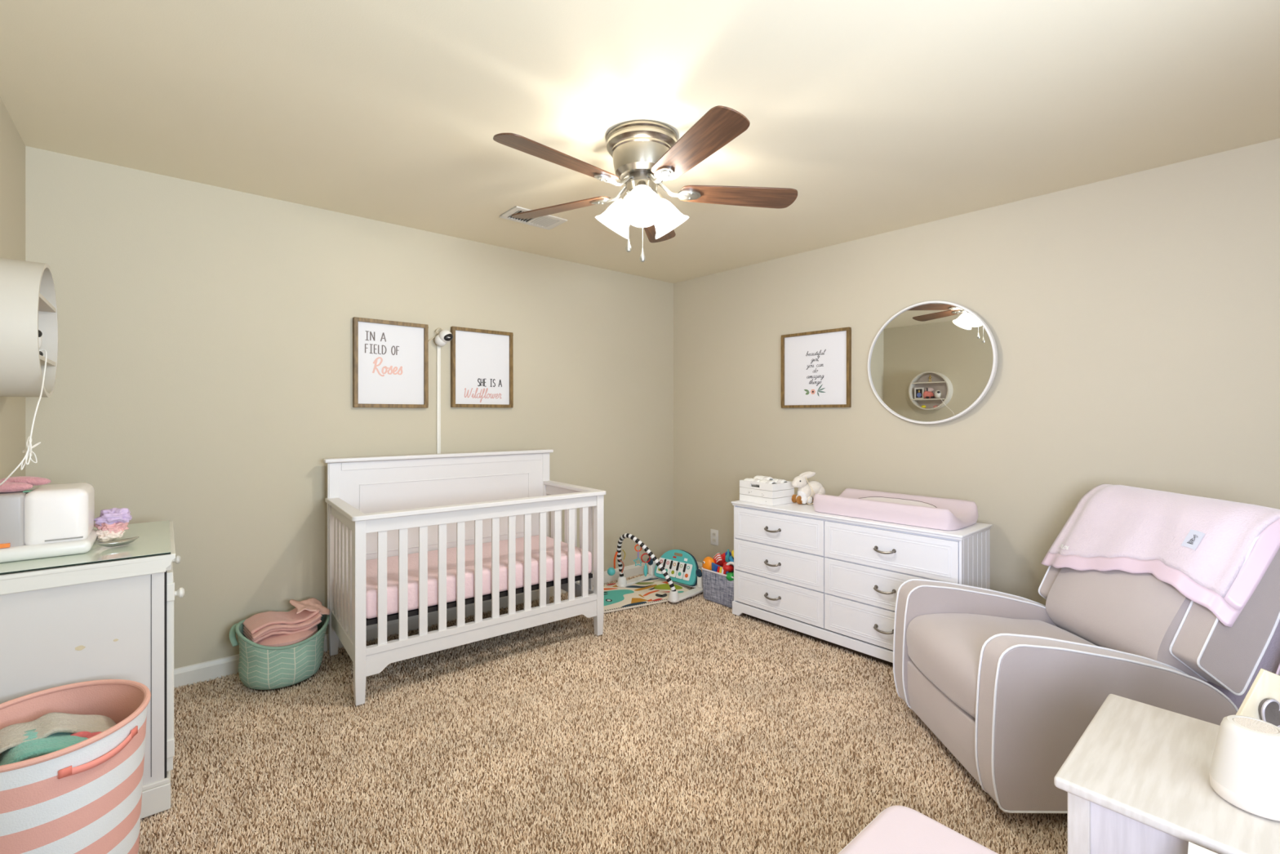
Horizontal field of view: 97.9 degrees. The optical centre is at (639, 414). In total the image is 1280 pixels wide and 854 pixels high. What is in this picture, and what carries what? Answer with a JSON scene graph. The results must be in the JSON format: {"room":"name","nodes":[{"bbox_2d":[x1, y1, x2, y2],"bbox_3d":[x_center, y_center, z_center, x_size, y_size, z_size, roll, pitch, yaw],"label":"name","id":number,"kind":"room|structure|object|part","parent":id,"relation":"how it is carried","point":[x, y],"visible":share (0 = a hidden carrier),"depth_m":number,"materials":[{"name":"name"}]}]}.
{"room":"bedroom","nodes":[
{"label":"bedroom","id":0,"kind":"room"},
{"bbox_2d":[0,97,25,479],"bbox_3d":[-1.087,0.080,0.510,0.100,2.440,4.787,0,0,-41],"label":"wall","id":1,"kind":"structure","parent":0,"point":[12,147],"depth_m":2.15,"materials":[{"name":"paint"}]},
{"bbox_2d":[0,257,57,397],"bbox_3d":[-2.151,-0.298,1.937,0.135,0.470,0.470,0,0,-41],"label":"round wall shelf","id":2,"kind":"object","parent":1,"relation":"attached to","point":[28,295],"visible":0.99,"depth_m":1.82,"materials":[{"name":"white wood"}]},
{"bbox_2d":[0,349,47,485],"bbox_3d":[-1.996,0.015,1.768,0.144,0.474,0.223,0,0,-41],"label":"power cord","id":3,"kind":"object","parent":2,"relation":"hanging from","point":[28,451],"visible":0.98,"depth_m":1.74,"materials":[{"name":"plastic"}]},
{"bbox_2d":[38,329,42,348],"bbox_3d":[-2.068,-0.252,1.876,0.082,0.104,0.084,0,0,-41],"label":"monitor","id":4,"kind":"object","parent":2,"relation":"on","point":[40,334],"visible":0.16,"depth_m":1.89,"materials":[{"name":"white plastic"}]},
{"bbox_2d":[25,146,673,668],"bbox_3d":[-1.136,0.130,3.682,4.145,2.540,0.100,0,0,-41],"label":"wall","id":5,"kind":"structure","parent":0,"point":[203,385],"depth_m":2.92,"materials":[{"name":"paint"}]},
{"bbox_2d":[352,316,428,408],"bbox_3d":[-1.472,-0.300,3.309,0.420,0.513,0.030,0,0,-41],"label":"framed print","id":6,"kind":"object","parent":5,"relation":"attached to","point":[390,358],"visible":1,"depth_m":3.30,"materials":[{"name":"white paper"}]},
{"bbox_2d":[173,558,659,688],"bbox_3d":[-1.152,1.265,3.593,3.805,0.094,0.013,0,0,-41],"label":"baseboard","id":7,"kind":"structure","parent":5,"relation":"attached to","point":[189,674],"depth_m":3.25,"materials":[{"name":"white wood"}]},
{"bbox_2d":[436,344,440,613],"bbox_3d":[-1.263,0.375,3.499,0.023,1.730,0.012,0,0,-41],"label":"cable cover","id":8,"kind":"object","parent":5,"relation":"attached to","point":[438,348],"visible":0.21,"depth_m":3.49,"materials":[{"name":"plastic"}]},
{"bbox_2d":[428,327,453,346],"bbox_3d":[-1.233,-0.487,3.469,0.151,0.120,0.080,0,0,18],"label":"camera","id":9,"kind":"object","parent":5,"relation":"attached to","point":[444,336],"visible":1,"depth_m":3.44,"materials":[{"name":"white plastic"}]},
{"bbox_2d":[450,326,513,407],"bbox_3d":[-1.037,-0.306,3.680,0.426,0.513,0.030,0,0,-41],"label":"framed print","id":10,"kind":"object","parent":5,"relation":"attached to","point":[482,361],"visible":1,"depth_m":3.67,"materials":[{"name":"white paper"}]},
{"bbox_2d":[138,575,1067,853],"bbox_3d":[0.565,1.356,1.921,4.445,0.088,4.987,0,0,-41],"label":"floor","id":11,"kind":"structure","parent":0,"point":[877,660],"depth_m":2.09,"materials":[{"name":"beige carpet"}]},
{"bbox_2d":[138,573,1067,853],"bbox_3d":[0.125,1.304,2.203,3.926,0.016,3.774,0,0,-41],"label":"carpet","id":12,"kind":"object","parent":11,"relation":"on","point":[213,690],"visible":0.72,"depth_m":2.17,"materials":[{"name":"beige carpet"}]},
{"bbox_2d":[0,679,151,853],"bbox_3d":[-1.556,1.048,1.465,0.409,0.503,0.469,0,0,-41],"label":"laundry hamper","id":13,"kind":"object","parent":12,"relation":"on","point":[85,797],"visible":0.99,"depth_m":1.40,"materials":[{"name":"fabric"}]},
{"bbox_2d":[0,728,88,765],"bbox_3d":[-1.546,0.889,1.448,0.155,0.108,0.295,0,0,42],"label":"towel","id":14,"kind":"object","parent":13,"relation":"in","point":[31,748],"visible":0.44,"depth_m":1.42,"materials":[{"name":"green fabric"}]},
{"bbox_2d":[70,731,101,738],"bbox_3d":[-1.502,0.880,1.510,0.090,0.050,0.036,0,0,-35],"label":"sock","id":15,"kind":"object","parent":14,"relation":"on","point":[88,735],"visible":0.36,"depth_m":1.51,"materials":[{"name":"fabric"}]},
{"bbox_2d":[0,711,116,753],"bbox_3d":[-1.596,0.892,1.504,0.135,0.135,0.319,0,0,39],"label":"towel","id":16,"kind":"object","parent":13,"relation":"in","point":[11,735],"visible":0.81,"depth_m":1.50,"materials":[{"name":"beige fabric"}]},
{"bbox_3d":[-1.352,0.852,1.407,0.028,0.034,0.180,0,0,9],"label":"handle","id":17,"kind":"part","parent":13,"relation":"part of","materials":[{"name":"fabric"}]},
{"bbox_2d":[0,521,184,818],"bbox_3d":[-1.945,0.879,1.981,0.495,0.842,0.740,0,0,-41],"label":"chest","id":18,"kind":"object","parent":12,"relation":"on","point":[109,620],"visible":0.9,"depth_m":1.74,"materials":[{"name":"paint"}]},
{"bbox_2d":[0,520,170,574],"bbox_3d":[-1.958,0.455,1.970,0.454,0.005,0.729,0,0,-41],"label":"glass dresser top","id":19,"kind":"object","parent":18,"relation":"on","point":[153,540],"visible":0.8,"depth_m":1.85,"materials":[{"name":"clear glass"}]},
{"bbox_2d":[0,482,97,562],"bbox_3d":[-1.976,0.346,1.837,0.260,0.212,0.270,0,0,-41],"label":"wipe warmer","id":20,"kind":"object","parent":19,"relation":"on","point":[52,520],"visible":0.98,"depth_m":1.76,"materials":[{"name":"white plastic"}]},
{"bbox_2d":[0,542,10,548],"bbox_3d":[-1.966,0.400,1.691,0.076,0.012,0.014,0,0,-40],"label":"light","id":21,"kind":"object","parent":20,"relation":"on","point":[2,545],"depth_m":1.71,"materials":[{"name":"orange"}]},
{"bbox_3d":[-2.036,0.334,1.795,0.105,0.176,0.246,0,0,-40],"label":"grey panel","id":22,"kind":"part","parent":20,"relation":"part of","materials":[{"name":"plastic"}]},
{"bbox_2d":[0,475,51,492],"bbox_3d":[-2.001,0.222,1.792,0.154,0.047,0.106,0,0,-41],"label":"plush toy","id":23,"kind":"object","parent":20,"relation":"on","point":[13,484],"visible":0.96,"depth_m":1.78,"materials":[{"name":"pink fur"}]},
{"bbox_2d":[0,528,97,562],"bbox_3d":[-1.976,0.429,1.837,0.260,0.045,0.270,0,0,-40],"label":"tray","id":24,"kind":"object","parent":19,"relation":"on","point":[20,550],"depth_m":1.76,"materials":[{"name":"white plastic"}]},
{"bbox_2d":[97,536,139,546],"bbox_3d":[-1.794,0.440,1.919,0.054,0.021,0.116,0,0,24],"label":"dish","id":25,"kind":"object","parent":19,"relation":"on","point":[122,541],"visible":1,"depth_m":1.92,"materials":[{"name":"silver"}]},
{"bbox_2d":[95,529,125,542],"bbox_3d":[-1.921,0.426,2.015,0.090,0.057,0.085,0,0,18],"label":"scrunchie","id":26,"kind":"object","parent":25,"relation":"in","point":[102,535],"visible":0.75,"depth_m":1.99,"materials":[{"name":"beige fabric"}]},
{"bbox_2d":[94,521,128,533],"bbox_3d":[-1.918,0.405,2.025,0.087,0.057,0.090,0,0,-15],"label":"scrunchie","id":27,"kind":"object","parent":26,"relation":"on","point":[116,527],"visible":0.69,"depth_m":2.00,"materials":[{"name":"fabric"}]},
{"bbox_2d":[93,507,132,525],"bbox_3d":[-1.913,0.370,2.027,0.101,0.065,0.111,0,0,-41],"label":"scrunchie","id":28,"kind":"object","parent":27,"relation":"on","point":[111,516],"visible":0.95,"depth_m":2.01,"materials":[{"name":"purple fabric"}]},
{"bbox_3d":[-1.676,0.855,1.986,0.023,0.660,0.337,0,0,-40],"label":"door","id":29,"kind":"part","parent":18,"relation":"part of","materials":[{"name":"white paint"}]},
{"bbox_3d":[-1.957,0.610,2.353,0.031,0.034,0.034,0,0,-40],"label":"knob","id":30,"kind":"part","parent":18,"relation":"part of","materials":[{"name":"white paint"}]},
{"bbox_3d":[-1.581,0.610,1.911,0.031,0.034,0.034,0,0,-40],"label":"knob","id":31,"kind":"part","parent":18,"relation":"part of","materials":[{"name":"white paint"}]},
{"bbox_2d":[229,610,329,689],"bbox_3d":[-1.783,1.155,2.778,0.418,0.285,0.381,0,0,-41],"label":"fabric basket","id":32,"kind":"object","parent":12,"relation":"on","point":[260,667],"visible":0.73,"depth_m":2.63,"materials":[{"name":"green fabric"}]},
{"bbox_3d":[-1.965,1.067,2.720,0.055,0.076,0.148,0,0,-16],"label":"handle","id":33,"kind":"part","parent":32,"relation":"part of","materials":[{"name":"fabric"}]},
{"bbox_2d":[246,625,317,646],"bbox_3d":[-1.779,1.172,2.779,0.300,0.216,0.300,0,0,-41],"label":"blanket","id":34,"kind":"object","parent":32,"relation":"in","point":[282,639],"visible":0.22,"depth_m":2.68,"materials":[{"name":"fabric"}]},
{"bbox_2d":[243,619,321,643],"bbox_3d":[-1.781,1.056,2.780,0.208,0.046,0.295,0,0,44],"label":"folded blanket","id":35,"kind":"object","parent":32,"relation":"in","point":[279,632],"visible":0.29,"depth_m":2.70,"materials":[{"name":"fabric"}]},
{"bbox_2d":[242,617,320,641],"bbox_3d":[-1.788,1.042,2.788,0.206,0.046,0.295,0,0,44],"label":"folded blanket","id":36,"kind":"object","parent":35,"relation":"on","point":[307,626],"visible":0.2,"depth_m":2.70,"materials":[{"name":"fabric"}]},
{"bbox_2d":[242,613,322,639],"bbox_3d":[-1.776,1.028,2.776,0.205,0.046,0.295,0,0,43],"label":"folded blanket","id":37,"kind":"object","parent":36,"relation":"on","point":[312,620],"visible":0.4,"depth_m":2.70,"materials":[{"name":"fabric"}]},
{"bbox_2d":[242,607,319,634],"bbox_3d":[-1.802,1.013,2.800,0.209,0.046,0.295,0,0,44],"label":"folded blanket","id":38,"kind":"object","parent":37,"relation":"on","point":[255,623],"visible":0.91,"depth_m":2.77,"materials":[{"name":"pink fabric"}]},
{"bbox_2d":[289,597,329,614],"bbox_3d":[-1.705,0.993,2.881,0.166,0.071,0.161,0,0,-41],"label":"cloth","id":39,"kind":"object","parent":32,"relation":"in","point":[313,604],"visible":1,"depth_m":2.88,"materials":[{"name":"fabric"}]},
{"bbox_2d":[323,448,605,706],"bbox_3d":[-0.955,0.768,3.168,1.380,1.064,0.726,0,0,-38],"label":"crib","id":40,"kind":"object","parent":12,"relation":"on","point":[380,508],"visible":0.91,"depth_m":3.03,"materials":[{"name":"white wood"}]},
{"bbox_3d":[-1.666,0.886,3.032,0.046,0.828,0.046,0,0,-38],"label":"leg","id":41,"kind":"part","parent":40,"relation":"part of","materials":[{"name":"wood"}]},
{"bbox_3d":[-1.468,1.095,2.772,0.024,0.080,0.608,0,0,-38],"label":"rail","id":42,"kind":"part","parent":40,"relation":"part of","materials":[{"name":"wood"}]},
{"bbox_3d":[-1.264,0.886,2.515,0.046,0.828,0.046,0,0,-38],"label":"leg","id":43,"kind":"part","parent":40,"relation":"part of","materials":[{"name":"wood"}]},
{"bbox_3d":[-1.161,0.695,3.433,1.348,0.870,0.028,0,0,-38],"label":"headboard","id":44,"kind":"part","parent":40,"relation":"part of","materials":[{"name":"wood"}]},
{"bbox_3d":[-1.151,0.655,3.420,1.336,0.790,0.005,0,0,-38],"label":"headboard moulding","id":45,"kind":"part","parent":40,"relation":"part of","materials":[{"name":"wood"}]},
{"bbox_3d":[-0.951,0.461,3.164,1.364,0.022,0.714,0,0,-38],"label":"rail","id":46,"kind":"part","parent":40,"relation":"part of","materials":[{"name":"wood"}]},
{"bbox_2d":[366,534,591,618],"bbox_3d":[-0.957,0.874,3.171,1.236,0.132,0.624,0,0,-38],"label":"mattress","id":47,"kind":"object","parent":40,"relation":"on","point":[433,556],"visible":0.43,"depth_m":2.98,"materials":[{"name":"pink fabric"}]},
{"bbox_3d":[-0.754,1.119,2.909,1.244,0.127,0.034,0,0,-38],"label":"rail","id":48,"kind":"part","parent":40,"relation":"part of","materials":[{"name":"wood"}]},
{"bbox_3d":[-0.647,0.886,3.823,0.046,0.828,0.046,0,0,-38],"label":"leg","id":49,"kind":"part","parent":40,"relation":"part of","materials":[{"name":"wood"}]},
{"bbox_3d":[-0.444,1.095,3.567,0.024,0.080,0.608,0,0,-38],"label":"rail","id":50,"kind":"part","parent":40,"relation":"part of","materials":[{"name":"wood"}]},
{"bbox_3d":[-0.246,0.886,3.307,0.046,0.828,0.046,0,0,-38],"label":"leg","id":51,"kind":"part","parent":40,"relation":"part of","materials":[{"name":"wood"}]},
{"bbox_2d":[574,577,696,613],"bbox_3d":[-0.052,1.293,4.065,0.800,0.013,0.540,0,0,-28],"label":"play mat","id":52,"kind":"object","parent":12,"relation":"on","point":[653,590],"visible":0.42,"depth_m":4.01,"materials":[{"name":"multicoloured fabric"}]},
{"bbox_2d":[607,533,702,602],"bbox_3d":[0.143,1.068,4.132,0.574,0.440,0.574,0,0,43],"label":"baby gym","id":53,"kind":"object","parent":52,"relation":"on","point":[680,566],"visible":0.97,"depth_m":4.17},
{"bbox_3d":[0.078,1.160,4.415,0.060,0.060,0.016,0,0,43],"label":"knob","id":54,"kind":"part","parent":53,"relation":"part of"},
{"bbox_3d":[0.432,1.160,4.091,0.060,0.060,0.016,0,0,42],"label":"knob","id":55,"kind":"part","parent":53,"relation":"part of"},
{"bbox_2d":[701,564,733,608],"bbox_3d":[0.631,1.190,3.927,0.279,0.218,0.321,0,0,-41],"label":"bin","id":56,"kind":"object","parent":12,"relation":"on","point":[717,588],"visible":0.29,"depth_m":3.84,"materials":[{"name":"grey fabric"}]},
{"bbox_2d":[701,556,715,572],"bbox_3d":[0.484,1.081,3.965,0.114,0.148,0.082,0,0,34],"label":"ball","id":57,"kind":"object","parent":56,"relation":"in","point":[707,562],"visible":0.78,"depth_m":3.93,"materials":[{"name":"plastic"}]},
{"bbox_2d":[713,552,725,566],"bbox_3d":[0.581,1.026,3.956,0.123,0.113,0.135,0,0,-8],"label":"ball","id":58,"kind":"object","parent":56,"relation":"in","point":[722,556],"depth_m":3.92,"materials":[{"name":"plastic"}]},
{"bbox_3d":[0.547,1.015,3.933,0.024,0.090,0.095,0,0,-20],"label":"toy strip","id":59,"kind":"part","parent":58,"relation":"part of","materials":[{"name":"plastic"}]},
{"bbox_2d":[711,562,728,573],"bbox_3d":[0.554,1.085,3.853,0.026,0.109,0.160,0,0,-41],"label":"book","id":60,"kind":"object","parent":56,"relation":"in","point":[713,565],"visible":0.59,"depth_m":3.88,"materials":[{"name":"paper"}]},
{"bbox_2d":[722,561,733,572],"bbox_3d":[0.608,1.048,3.833,0.082,0.062,0.114,0,0,12],"label":"phone","id":61,"kind":"object","parent":56,"relation":"in","point":[730,568],"visible":0.9,"depth_m":3.79,"materials":[{"name":"plastic"}]},
{"bbox_2d":[724,549,730,562],"bbox_3d":[0.614,0.984,3.878,0.044,0.101,0.074,0,0,10],"label":"rattle","id":62,"kind":"object","parent":61,"relation":"on","point":[726,557],"visible":0.76,"depth_m":3.85,"materials":[{"name":"plastic"}]},
{"bbox_2d":[725,572,733,581],"bbox_3d":[0.619,1.090,3.767,0.060,0.070,0.095,0,0,-41],"label":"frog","id":63,"kind":"object","parent":56,"relation":"in","point":[729,575],"visible":0.52,"depth_m":3.75},
{"bbox_2d":[726,561,733,565],"bbox_3d":[0.624,1.036,3.788,0.120,0.082,0.020,0,0,39],"label":"arch","id":64,"kind":"object","parent":56,"relation":"in","point":[729,562],"visible":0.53,"depth_m":3.79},
{"bbox_2d":[728,555,733,566],"bbox_3d":[0.649,1.015,3.829,0.078,0.090,0.108,0,0,15],"label":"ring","id":65,"kind":"object","parent":56,"relation":"in","point":[731,557],"visible":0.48,"depth_m":3.80,"materials":[{"name":"plastic"}]},
{"bbox_2d":[731,500,992,662],"bbox_3d":[1.199,0.932,3.257,0.448,0.735,1.385,0,0,-41],"label":"dresser","id":66,"kind":"object","parent":12,"relation":"on","point":[840,574],"visible":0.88,"depth_m":3.08,"materials":[{"name":"white wood"}]},
{"bbox_2d":[739,480,794,506],"bbox_3d":[0.824,0.496,3.633,0.216,0.136,0.275,0,0,-37],"label":"wooden crate","id":67,"kind":"object","parent":66,"relation":"on","point":[767,494],"visible":0.92,"depth_m":3.54,"materials":[{"name":"white wood"}]},
{"bbox_2d":[743,478,760,484],"bbox_3d":[0.743,0.433,3.654,0.127,0.038,0.090,0,0,45],"label":"diaper","id":68,"kind":"object","parent":67,"relation":"in","point":[745,479],"visible":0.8,"depth_m":3.63,"materials":[{"name":"fabric"}]},
{"bbox_2d":[753,475,773,479],"bbox_3d":[0.810,0.418,3.660,0.092,0.037,0.127,0,0,-41],"label":"diaper","id":69,"kind":"object","parent":67,"relation":"in","point":[758,477],"visible":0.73,"depth_m":3.63,"materials":[{"name":"fabric"}]},
{"bbox_2d":[757,479,776,485],"bbox_3d":[0.814,0.433,3.577,0.091,0.039,0.127,0,0,-33],"label":"diaper","id":70,"kind":"object","parent":67,"relation":"in","point":[764,481],"visible":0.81,"depth_m":3.55,"materials":[{"name":"fabric"}]},
{"bbox_2d":[769,478,787,483],"bbox_3d":[0.894,0.434,3.634,0.091,0.038,0.127,0,0,-43],"label":"diaper","id":71,"kind":"object","parent":67,"relation":"in","point":[777,481],"visible":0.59,"depth_m":3.60,"materials":[{"name":"fabric"}]},
{"bbox_3d":[0.801,0.700,3.400,0.039,0.027,0.115,0,0,-41],"label":"handle","id":72,"kind":"part","parent":66,"relation":"part of","materials":[{"name":"grey metal"}]},
{"bbox_3d":[0.801,0.906,3.400,0.039,0.027,0.115,0,0,-41],"label":"handle","id":73,"kind":"part","parent":66,"relation":"part of","materials":[{"name":"grey metal"}]},
{"bbox_3d":[0.801,1.110,3.400,0.039,0.027,0.115,0,0,-41],"label":"handle","id":74,"kind":"part","parent":66,"relation":"part of","materials":[{"name":"grey metal"}]},
{"bbox_3d":[0.835,0.700,3.402,0.021,0.199,0.638,0,0,-41],"label":"drawer","id":75,"kind":"part","parent":66,"relation":"part of","materials":[{"name":"wood"}]},
{"bbox_3d":[0.835,0.905,3.402,0.021,0.197,0.638,0,0,-41],"label":"drawer","id":76,"kind":"part","parent":66,"relation":"part of","materials":[{"name":"wood"}]},
{"bbox_3d":[0.835,1.110,3.402,0.021,0.196,0.638,0,0,-41],"label":"drawer","id":77,"kind":"part","parent":66,"relation":"part of","materials":[{"name":"wood"}]},
{"bbox_2d":[791,471,825,504],"bbox_3d":[1.073,0.462,3.549,0.241,0.202,0.142,0,0,-16],"label":"toy","id":78,"kind":"object","parent":66,"relation":"on","point":[806,491],"visible":0.77,"depth_m":3.51,"materials":[{"name":"beige fur"}]},
{"bbox_3d":[1.065,0.473,3.490,0.061,0.171,0.031,0,0,21],"label":"pull cord","id":79,"kind":"part","parent":78,"relation":"part of","materials":[{"name":"fabric"}]},
{"bbox_3d":[1.278,1.110,2.898,0.021,0.196,0.693,0,0,-41],"label":"drawer","id":80,"kind":"part","parent":66,"relation":"part of","materials":[{"name":"wood"}]},
{"bbox_3d":[1.278,0.905,2.898,0.021,0.197,0.693,0,0,-41],"label":"drawer","id":81,"kind":"part","parent":66,"relation":"part of","materials":[{"name":"wood"}]},
{"bbox_3d":[1.258,1.110,2.880,0.039,0.027,0.115,0,0,-41],"label":"handle","id":82,"kind":"part","parent":66,"relation":"part of","materials":[{"name":"grey metal"}]},
{"bbox_3d":[1.258,0.700,2.880,0.039,0.027,0.115,0,0,-41],"label":"handle","id":83,"kind":"part","parent":66,"relation":"part of","materials":[{"name":"grey metal"}]},
{"bbox_3d":[1.258,0.906,2.880,0.039,0.027,0.115,0,0,-41],"label":"handle","id":84,"kind":"part","parent":66,"relation":"part of","materials":[{"name":"grey metal"}]},
{"bbox_3d":[1.278,0.700,2.898,0.021,0.199,0.693,0,0,-41],"label":"drawer","id":85,"kind":"part","parent":66,"relation":"part of","materials":[{"name":"wood"}]},
{"bbox_2d":[813,488,977,530],"bbox_3d":[1.400,0.510,3.111,0.406,0.104,0.796,0,0,-41],"label":"changing pad","id":86,"kind":"object","parent":66,"relation":"on","point":[935,513],"visible":1,"depth_m":2.98,"materials":[{"name":"fabric"}]},
{"bbox_3d":[1.223,0.902,3.278,0.371,0.625,1.365,0,0,-41],"label":"panel","id":87,"kind":"part","parent":66,"relation":"part of","materials":[{"name":"wood"}]},
{"bbox_2d":[838,805,997,853],"bbox_3d":[0.522,1.089,0.934,0.578,0.422,0.472,0,0,-41],"label":"ottoman","id":88,"kind":"object","parent":12,"relation":"on","point":[897,829],"visible":1,"depth_m":1.16,"materials":[{"name":"pink fabric"}]},
{"bbox_2d":[893,533,1279,813],"bbox_3d":[1.599,0.823,2.095,0.984,0.955,0.711,0,0,1],"label":"armchair","id":89,"kind":"object","parent":12,"relation":"on","point":[1009,684],"visible":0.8,"depth_m":1.81,"materials":[{"name":"fabric"}]},
{"bbox_3d":[1.475,1.141,2.096,0.696,0.207,0.524,0,0,1],"label":"panel","id":90,"kind":"part","parent":89,"relation":"part of","materials":[{"name":"fabric"}]},
{"bbox_3d":[1.509,0.985,2.400,0.788,0.521,0.090,0,0,1],"label":"arm","id":91,"kind":"part","parent":89,"relation":"part of","materials":[{"name":"fabric"}]},
{"bbox_2d":[906,613,1096,718],"bbox_3d":[1.426,0.931,2.096,0.640,0.212,0.514,0,0,1],"label":"seat cushion","id":92,"kind":"object","parent":89,"relation":"on","point":[944,649],"depth_m":2.14,"materials":[{"name":"fabric"}]},
{"bbox_3d":[1.503,0.985,1.790,0.788,0.521,0.090,0,0,1],"label":"arm","id":93,"kind":"part","parent":89,"relation":"part of","materials":[{"name":"fabric"}]},
{"bbox_2d":[1045,567,1195,676],"bbox_3d":[1.871,0.631,2.092,0.374,0.571,0.512,0,0,1],"label":"backrest cushion","id":94,"kind":"object","parent":89,"relation":"on","point":[1142,614],"depth_m":1.99,"materials":[{"name":"fabric"}]},
{"bbox_2d":[1041,484,1279,709],"bbox_3d":[1.938,0.681,2.079,0.416,0.776,0.742,0,0,1],"label":"throw blanket","id":95,"kind":"object","parent":89,"relation":"on","point":[1199,546],"visible":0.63,"depth_m":1.91,"materials":[{"name":"fabric"}]},
{"bbox_2d":[1053,693,1279,853],"bbox_3d":[1.149,1.000,1.062,0.505,0.600,0.518,0,0,-41],"label":"nightstand","id":96,"kind":"object","parent":12,"relation":"on","point":[1136,780],"visible":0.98,"depth_m":1.06,"materials":[{"name":"white wood"}]},
{"bbox_3d":[0.851,1.011,1.077,0.035,0.578,0.035,0,0,-40],"label":"leg","id":97,"kind":"part","parent":96,"relation":"part of","materials":[{"name":"white wood"}]},
{"bbox_3d":[0.985,0.961,0.908,0.008,0.478,0.402,0,0,-40],"label":"panel","id":98,"kind":"part","parent":96,"relation":"part of","materials":[{"name":"wood"}]},
{"bbox_2d":[1208,715,1279,821],"bbox_3d":[1.183,0.629,0.975,0.273,0.138,0.117,0,0,25],"label":"machine","id":99,"kind":"object","parent":96,"relation":"on","point":[1244,771],"visible":1,"depth_m":0.98,"materials":[{"name":"white plastic"}]},
{"bbox_2d":[1235,668,1279,728],"bbox_3d":[1.308,0.615,1.159,0.129,0.165,0.026,0,0,10],"label":"plaque","id":100,"kind":"object","parent":96,"relation":"on","point":[1261,701],"visible":0.62,"depth_m":1.16,"materials":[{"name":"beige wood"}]},
{"bbox_2d":[1187,841,1217,853],"bbox_3d":[0.904,1.004,0.591,0.483,0.598,0.500,0,0,-41],"label":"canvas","id":101,"kind":"object","parent":11,"relation":"on","point":[1193,848],"visible":1,"depth_m":0.91,"materials":[{"name":"beige fabric"}]},
{"bbox_2d":[0,0,1279,283],"bbox_3d":[0.565,-1.190,1.921,4.445,0.100,4.987,0,0,-41],"label":"ceiling","id":102,"kind":"structure","parent":0,"point":[882,116],"depth_m":2.01,"materials":[{"name":"paint"}]},
{"bbox_2d":[498,205,567,229],"bbox_3d":[-0.615,-1.134,3.225,0.334,0.011,0.210,0,0,-41],"label":"ceiling vent","id":103,"kind":"object","parent":102,"relation":"in","point":[547,222],"visible":0.85,"depth_m":3.24,"materials":[{"name":"white plastic"}]},
{"bbox_2d":[493,105,797,262],"bbox_3d":[-0.018,-0.879,2.265,1.239,0.522,1.274,0,0,-41],"label":"ceiling fan","id":104,"kind":"object","parent":102,"relation":"hanging from","point":[645,153],"visible":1,"depth_m":2.20,"materials":[{"name":"brown wood"}]},
{"bbox_3d":[-0.288,-0.925,2.016,0.506,0.006,0.142,0,12,-44],"label":"blade","id":105,"kind":"part","parent":104,"relation":"part of","materials":[{"name":"brown wood"}]},
{"bbox_3d":[-0.354,-0.925,2.495,0.506,0.006,0.142,0,12,28],"label":"blade","id":106,"kind":"part","parent":104,"relation":"part of","materials":[{"name":"brown wood"}]},
{"bbox_3d":[-0.087,-0.845,2.356,0.166,0.126,0.166,42,20,23],"label":"lamp shade","id":107,"kind":"part","parent":104,"relation":"part of","materials":[{"name":"white"}]},
{"bbox_3d":[0.009,-0.850,2.194,0.060,0.088,0.060,0,-38,0],"label":"light bulb","id":108,"kind":"part","parent":104,"relation":"part of","materials":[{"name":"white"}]},
{"bbox_2d":[634,180,649,195],"bbox_3d":[0.009,-0.907,2.239,0.060,0.058,0.060,0,-38,0],"label":"socket","id":109,"kind":"object","parent":104,"relation":"attached to","point":[636,182],"depth_m":2.23,"materials":[{"name":"glass"}]},
{"bbox_3d":[0.009,-0.845,2.191,0.166,0.126,0.166,0,-38,0],"label":"lamp shade","id":110,"kind":"part","parent":104,"relation":"part of","materials":[{"name":"white"}]},
{"bbox_3d":[0.081,-0.925,2.706,0.142,0.006,0.506,-12,-2,10],"label":"blade","id":111,"kind":"part","parent":104,"relation":"part of","materials":[{"name":"brown wood"}]},
{"bbox_3d":[0.104,-0.845,2.356,0.166,0.126,0.166,-42,20,-23],"label":"lamp shade","id":112,"kind":"part","parent":104,"relation":"part of","materials":[{"name":"white"}]},
{"bbox_3d":[0.188,-0.925,1.931,0.142,0.006,0.506,13,-6,-25],"label":"blade","id":113,"kind":"part","parent":104,"relation":"part of","materials":[{"name":"brown wood"}]},
{"bbox_3d":[0.416,-0.925,2.357,0.506,0.006,0.142,0,-12,-8],"label":"blade","id":114,"kind":"part","parent":104,"relation":"part of","materials":[{"name":"brown wood"}]},
{"bbox_2d":[673,137,1279,675],"bbox_3d":[1.966,0.130,3.094,0.100,2.540,4.830,0,0,-43],"label":"wall","id":115,"kind":"structure","parent":0,"point":[1133,320],"depth_m":2.92,"materials":[{"name":"paint"}]},
{"bbox_2d":[697,561,702,568],"bbox_3d":[1.914,1.265,3.066,0.013,0.094,4.800,0,0,-43],"label":"baseboard","id":116,"kind":"structure","parent":115,"relation":"attached to","point":[700,564],"depth_m":4.60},
{"bbox_2d":[710,528,718,545],"bbox_3d":[0.599,0.985,4.492,0.010,0.124,0.080,0,0,-43],"label":"wall outlet","id":117,"kind":"object","parent":115,"relation":"attached to","point":[713,533],"visible":1,"depth_m":4.49,"materials":[{"name":"white plastic"}]},
{"bbox_2d":[781,327,851,408],"bbox_3d":[1.198,-0.312,3.829,0.031,0.523,0.515,0,0,-43],"label":"framed print","id":118,"kind":"object","parent":115,"relation":"attached to","point":[816,365],"visible":1,"depth_m":3.81,"materials":[{"name":"white paper"}]},
{"bbox_2d":[866,300,997,424],"bbox_3d":[1.688,-0.307,3.280,0.026,0.724,0.724,0,0,-41],"label":"wall mirror","id":119,"kind":"object","parent":115,"relation":"attached to","point":[931,362],"visible":1,"depth_m":3.25,"materials":[{"name":"white plastic"}]}
]}

